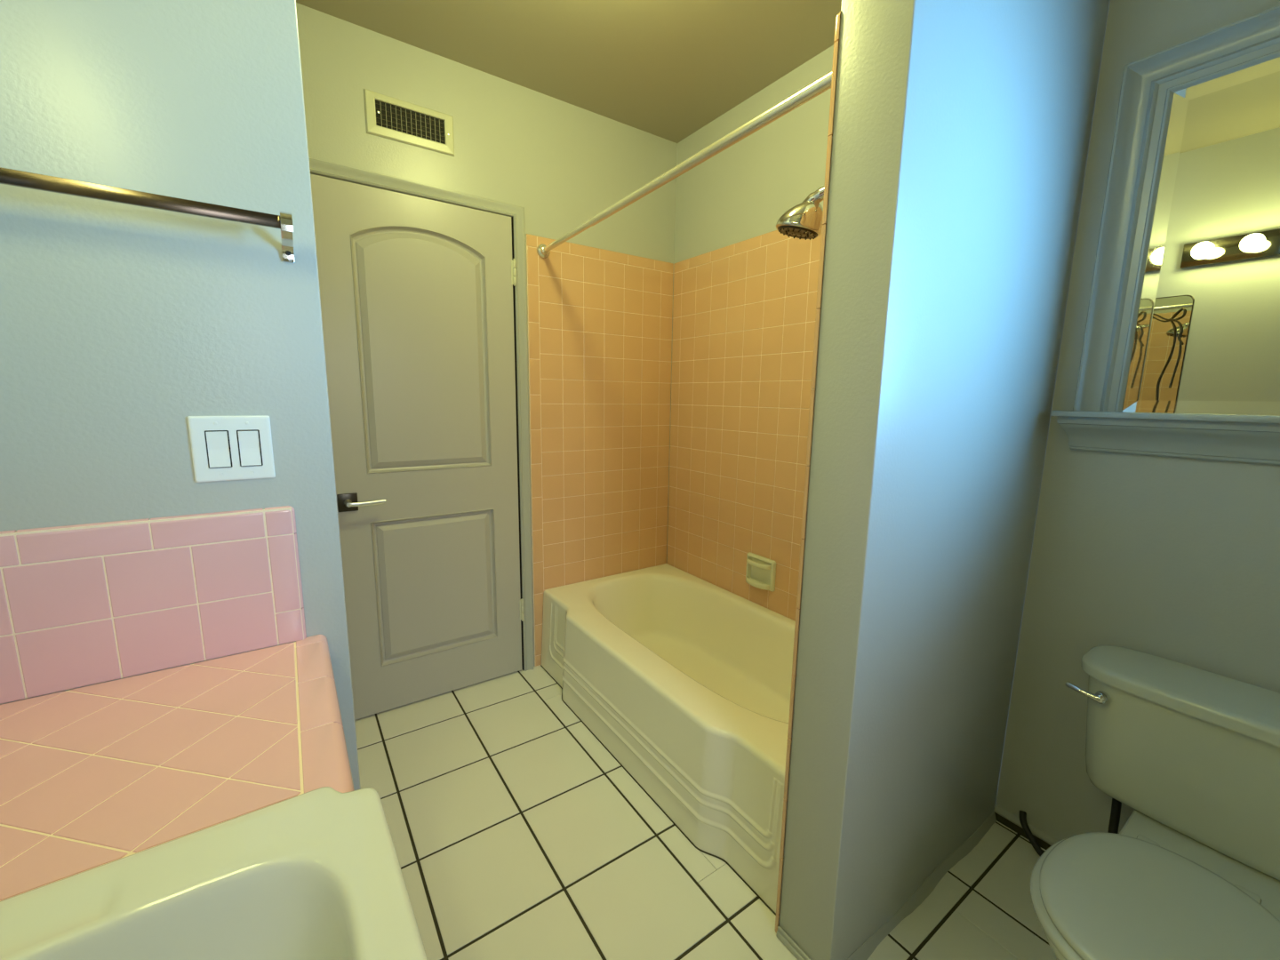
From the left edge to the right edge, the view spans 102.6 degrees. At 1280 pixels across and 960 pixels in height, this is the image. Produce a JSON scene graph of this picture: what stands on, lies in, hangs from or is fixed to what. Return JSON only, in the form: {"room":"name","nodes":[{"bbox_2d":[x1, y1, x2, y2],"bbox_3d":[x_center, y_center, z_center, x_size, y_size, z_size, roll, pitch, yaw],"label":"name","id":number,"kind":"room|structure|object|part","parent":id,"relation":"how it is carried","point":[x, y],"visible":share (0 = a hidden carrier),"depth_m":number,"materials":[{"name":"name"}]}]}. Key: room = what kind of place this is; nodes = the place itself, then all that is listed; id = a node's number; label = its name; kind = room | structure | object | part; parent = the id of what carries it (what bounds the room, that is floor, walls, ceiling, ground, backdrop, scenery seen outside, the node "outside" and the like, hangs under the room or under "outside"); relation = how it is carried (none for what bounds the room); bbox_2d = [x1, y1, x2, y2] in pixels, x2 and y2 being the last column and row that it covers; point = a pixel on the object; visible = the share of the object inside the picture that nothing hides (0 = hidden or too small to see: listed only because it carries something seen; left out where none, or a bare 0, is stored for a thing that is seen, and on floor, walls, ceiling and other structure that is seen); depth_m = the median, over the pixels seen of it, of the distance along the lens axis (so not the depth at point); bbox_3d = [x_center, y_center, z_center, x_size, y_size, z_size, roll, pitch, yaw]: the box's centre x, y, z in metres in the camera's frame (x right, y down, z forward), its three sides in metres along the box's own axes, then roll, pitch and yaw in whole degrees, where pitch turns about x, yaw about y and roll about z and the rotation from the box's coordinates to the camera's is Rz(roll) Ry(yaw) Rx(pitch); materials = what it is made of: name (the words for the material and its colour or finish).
{"room":"bathroom","nodes":[
{"label":"bathroom","id":0,"kind":"room"},
{"bbox_2d":[0,0,360,790],"bbox_3d":[-1.191,-0.196,1.292,0.630,2.552,1.115,-5,11,-34],"label":"wall","id":1,"kind":"structure","parent":0,"point":[121,324],"depth_m":0.85,"materials":[{"name":"paint"}]},
{"bbox_2d":[0,167,294,263],"bbox_3d":[-0.808,-0.413,0.785,0.459,0.068,0.083,-5,11,-34],"label":"towel bar","id":2,"kind":"object","parent":1,"relation":"attached to","point":[284,221],"visible":1,"depth_m":0.78,"materials":[{"name":"grey metal"}]},
{"bbox_3d":[-0.648,-0.418,0.943,0.017,0.032,0.005,-5,11,-34],"label":"wall plate","id":3,"kind":"part","parent":2,"relation":"part of","materials":[{"name":"silver metal"}]},
{"bbox_2d":[0,505,306,703],"bbox_3d":[-0.856,0.203,0.900,0.435,0.275,0.012,-5,11,-34],"label":"backsplash","id":4,"kind":"structure","parent":1,"relation":"attached to","point":[84,604],"depth_m":0.89,"materials":[{"name":"pink tile"}]},
{"bbox_2d":[187,416,275,482],"bbox_3d":[-0.743,-0.058,0.936,0.117,0.118,0.008,-5,11,-34],"label":"light switch","id":5,"kind":"object","parent":1,"relation":"attached to","point":[221,439],"visible":1,"depth_m":0.93,"materials":[{"name":"white plastic"}]},
{"bbox_2d":[296,2,677,666],"bbox_3d":[-0.507,-0.359,2.359,1.780,2.552,0.112,-5,11,-34],"label":"wall","id":6,"kind":"structure","parent":0,"point":[565,164],"depth_m":2.06,"materials":[{"name":"paint"}]},
{"bbox_2d":[363,88,454,156],"bbox_3d":[-0.841,-1.311,1.885,0.302,0.140,0.012,-5,11,-34],"label":"air vent","id":7,"kind":"object","parent":6,"relation":"in","point":[386,116],"visible":1,"depth_m":1.88,"materials":[{"name":"beige metal"}]},
{"bbox_2d":[310,173,524,719],"bbox_3d":[-0.846,-0.061,2.075,0.761,2.027,0.096,-5,11,-34],"label":"door","id":8,"kind":"structure","parent":6,"relation":"in","point":[416,293],"depth_m":2.06,"materials":[{"name":"grey paint"}]},
{"bbox_3d":[-1.040,0.084,1.938,0.136,0.026,0.050,-5,11,-34],"label":"lever handle","id":9,"kind":"part","parent":8,"relation":"part of","materials":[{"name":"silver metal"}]},
{"bbox_2d":[308,157,533,671],"bbox_3d":[-0.869,-0.090,2.126,0.819,2.084,0.116,-5,11,-34],"label":"trim","id":10,"kind":"structure","parent":6,"relation":"attached to","point":[317,167],"depth_m":2.20,"materials":[{"name":"grey paint"}]},
{"bbox_2d":[525,233,673,666],"bbox_3d":[-0.172,-0.101,2.564,0.797,1.985,0.008,-5,11,-34],"label":"wall tile","id":11,"kind":"object","parent":6,"relation":"attached to","point":[599,321],"depth_m":2.50,"materials":[{"name":"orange tile"}]},
{"bbox_2d":[296,0,841,143],"bbox_3d":[0.281,-1.403,0.586,2.455,0.100,3.590,-5,11,-34],"label":"ceiling","id":12,"kind":"structure","parent":0,"point":[668,69],"depth_m":1.83,"materials":[{"name":"beige paint"}]},
{"bbox_2d":[354,664,1057,959],"bbox_3d":[0.189,1.202,0.956,2.606,0.060,3.616,-5,11,-34],"label":"floor","id":13,"kind":"structure","parent":0,"point":[516,834],"depth_m":1.46,"materials":[{"name":"beige tile"}]},
{"bbox_2d":[540,563,795,915],"bbox_3d":[0.236,0.795,2.076,0.808,0.387,1.490,-5,11,-34],"label":"bathtub","id":14,"kind":"object","parent":13,"relation":"on","point":[683,678],"visible":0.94,"depth_m":1.88,"materials":[{"name":"beige ceramic"}]},
{"bbox_2d":[544,563,795,780],"bbox_3d":[0.247,0.759,2.077,0.784,0.316,1.490,-5,11,-34],"label":"tub basin","id":15,"kind":"object","parent":14,"relation":"in","point":[698,671],"depth_m":2.11,"materials":[{"name":"beige ceramic"}]},
{"bbox_2d":[1030,645,1279,959],"bbox_3d":[1.064,0.828,1.008,0.734,0.688,0.524,-5,11,-34],"label":"toilet","id":16,"kind":"object","parent":13,"relation":"on","point":[1193,872],"visible":1,"depth_m":1.05,"materials":[{"name":"grey ceramic"}]},
{"bbox_3d":[0.948,0.814,0.922,0.446,0.018,0.374,-5,11,-34],"label":"seat","id":17,"kind":"part","parent":16,"relation":"part of","materials":[{"name":"grey plastic"}]},
{"bbox_3d":[1.082,0.516,1.241,0.032,0.027,0.079,-5,11,-34],"label":"flush lever","id":18,"kind":"part","parent":16,"relation":"part of","materials":[{"name":"silver metal"}]},
{"bbox_3d":[1.006,0.996,0.993,0.594,0.359,0.356,-5,11,-34],"label":"bowl","id":19,"kind":"part","parent":16,"relation":"part of","materials":[{"name":"grey"}]},
{"bbox_3d":[0.949,0.795,0.919,0.422,0.018,0.350,-5,11,-34],"label":"seat lid","id":20,"kind":"part","parent":16,"relation":"part of","materials":[{"name":"grey plastic"}]},
{"bbox_3d":[1.287,0.485,1.101,0.209,0.034,0.518,-5,11,-34],"label":"tank lid","id":21,"kind":"part","parent":16,"relation":"part of","materials":[{"name":"grey ceramic"}]},
{"bbox_3d":[1.292,0.652,1.133,0.190,0.304,0.482,-5,11,-34],"label":"tank","id":22,"kind":"part","parent":16,"relation":"part of","materials":[{"name":"grey ceramic"}]},
{"bbox_3d":[-0.357,0.889,0.299,0.474,0.754,1.743,-5,11,-34],"label":"vanity cabinet","id":23,"kind":"object","parent":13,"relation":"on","visible":0},
{"bbox_2d":[0,505,354,901],"bbox_3d":[-0.699,0.266,0.709,0.470,0.332,0.520,-5,11,-34],"label":"countertop","id":24,"kind":"structure","parent":23,"relation":"on","point":[93,776],"depth_m":0.82,"materials":[{"name":"pink tile"}]},
{"bbox_2d":[0,786,427,959],"bbox_3d":[-0.377,0.521,0.339,0.458,0.166,0.573,-5,11,-34],"label":"sink","id":25,"kind":"object","parent":24,"relation":"in","point":[316,874],"visible":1,"depth_m":0.53,"materials":[{"name":"white ceramic"}]},
{"bbox_2d":[666,2,1109,805],"bbox_3d":[0.676,-0.303,2.115,0.112,2.552,1.641,-5,11,-34],"label":"wall","id":26,"kind":"structure","parent":0,"point":[741,192],"depth_m":2.15,"materials":[{"name":"paint"}]},
{"bbox_2d":[666,229,821,621],"bbox_3d":[0.588,-0.057,2.174,0.008,1.925,1.495,-5,11,-34],"label":"wall tile","id":27,"kind":"object","parent":26,"relation":"attached to","point":[744,312],"depth_m":2.31,"materials":[{"name":"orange tile"}]},
{"bbox_2d":[745,552,775,591],"bbox_3d":[0.524,0.412,2.283,0.054,0.140,0.164,-5,11,-34],"label":"soap dish","id":28,"kind":"object","parent":26,"relation":"attached to","point":[761,571],"visible":1,"depth_m":2.27,"materials":[{"name":"beige ceramic"}]},
{"bbox_2d":[745,576,770,590],"bbox_3d":[0.521,0.461,2.289,0.046,0.024,0.136,-5,11,-34],"label":"tray","id":29,"kind":"object","parent":28,"relation":"on","point":[762,582],"depth_m":2.28,"materials":[{"name":"beige ceramic"}]},
{"bbox_2d":[778,0,1109,959],"bbox_3d":[0.752,-0.160,1.246,0.855,2.552,0.144,-5,11,-34],"label":"wall partition","id":30,"kind":"structure","parent":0,"point":[962,128],"depth_m":1.10,"materials":[{"name":"paint"}]},
{"bbox_2d":[536,70,831,258],"bbox_3d":[-0.006,-0.899,1.614,0.060,0.080,1.495,-5,11,-33],"label":"shower curtain rod","id":31,"kind":"object","parent":30,"relation":"attached to","point":[819,86],"visible":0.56,"depth_m":1.32,"materials":[{"name":"white metal"}]},
{"bbox_2d":[776,926,810,959],"bbox_3d":[0.378,1.120,1.205,0.010,0.028,0.139,-5,11,-34],"label":"baseboard","id":32,"kind":"structure","parent":30,"relation":"attached to","point":[781,935],"depth_m":1.23,"materials":[{"name":"grey paint"}]},
{"bbox_2d":[776,186,823,239],"bbox_3d":[0.510,-0.730,1.300,0.125,0.173,0.364,-7,12,-38],"label":"shower fixture","id":33,"kind":"object","parent":30,"relation":"attached to","point":[804,220],"visible":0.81,"depth_m":1.35,"materials":[{"name":"silver metal"}]},
{"bbox_2d":[775,11,840,933],"bbox_3d":[0.681,0.095,1.334,0.802,2.018,0.014,-5,11,-34],"label":"trim","id":34,"kind":"structure","parent":30,"relation":"attached to","point":[838,16],"depth_m":1.07,"materials":[{"name":"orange tile"}]},
{"bbox_2d":[846,811,996,959],"bbox_3d":[0.780,1.094,1.384,0.848,0.032,0.019,-5,11,-34],"label":"baseboard","id":35,"kind":"structure","parent":30,"relation":"attached to","point":[924,890],"depth_m":1.37,"materials":[{"name":"grey paint"}]},
{"bbox_2d":[995,0,1279,840],"bbox_3d":[1.675,-0.070,0.772,0.120,2.552,1.697,-5,11,-34],"label":"wall","id":36,"kind":"structure","parent":0,"point":[1175,559],"depth_m":1.31,"materials":[{"name":"paint"}]},
{"bbox_2d":[993,804,1058,849],"bbox_3d":[1.337,1.104,1.319,0.014,0.049,0.750,-5,11,-34],"label":"baseboard","id":37,"kind":"structure","parent":36,"relation":"attached to","point":[1003,816],"depth_m":1.57,"materials":[{"name":"grey paint"}]},
{"bbox_2d":[1019,798,1121,855],"bbox_3d":[1.191,0.934,1.428,0.051,0.348,0.258,-1,9,-9],"label":"supply hose","id":38,"kind":"object","parent":36,"relation":"attached to","point":[1116,806],"visible":0.48,"depth_m":1.30,"materials":[{"name":"black rubber"}]},
{"bbox_2d":[1051,5,1279,464],"bbox_3d":[1.291,-0.501,1.090,0.088,0.926,0.570,-5,11,-34],"label":"framed mirror","id":39,"kind":"object","parent":36,"relation":"attached to","point":[1180,355],"visible":1,"depth_m":1.17,"materials":[{"name":"grey paint"}]},
{"bbox_3d":[1.294,-0.089,1.163,0.066,0.089,0.554,-5,11,-34],"label":"crown moulding","id":40,"kind":"part","parent":39,"relation":"part of","materials":[{"name":"grey paint"}]},
{"bbox_3d":[1.317,-0.510,1.106,0.006,0.732,0.330,-5,11,-34],"label":"glass","id":41,"kind":"part","parent":39,"relation":"part of","materials":[{"name":"white mirror"}]}
]}

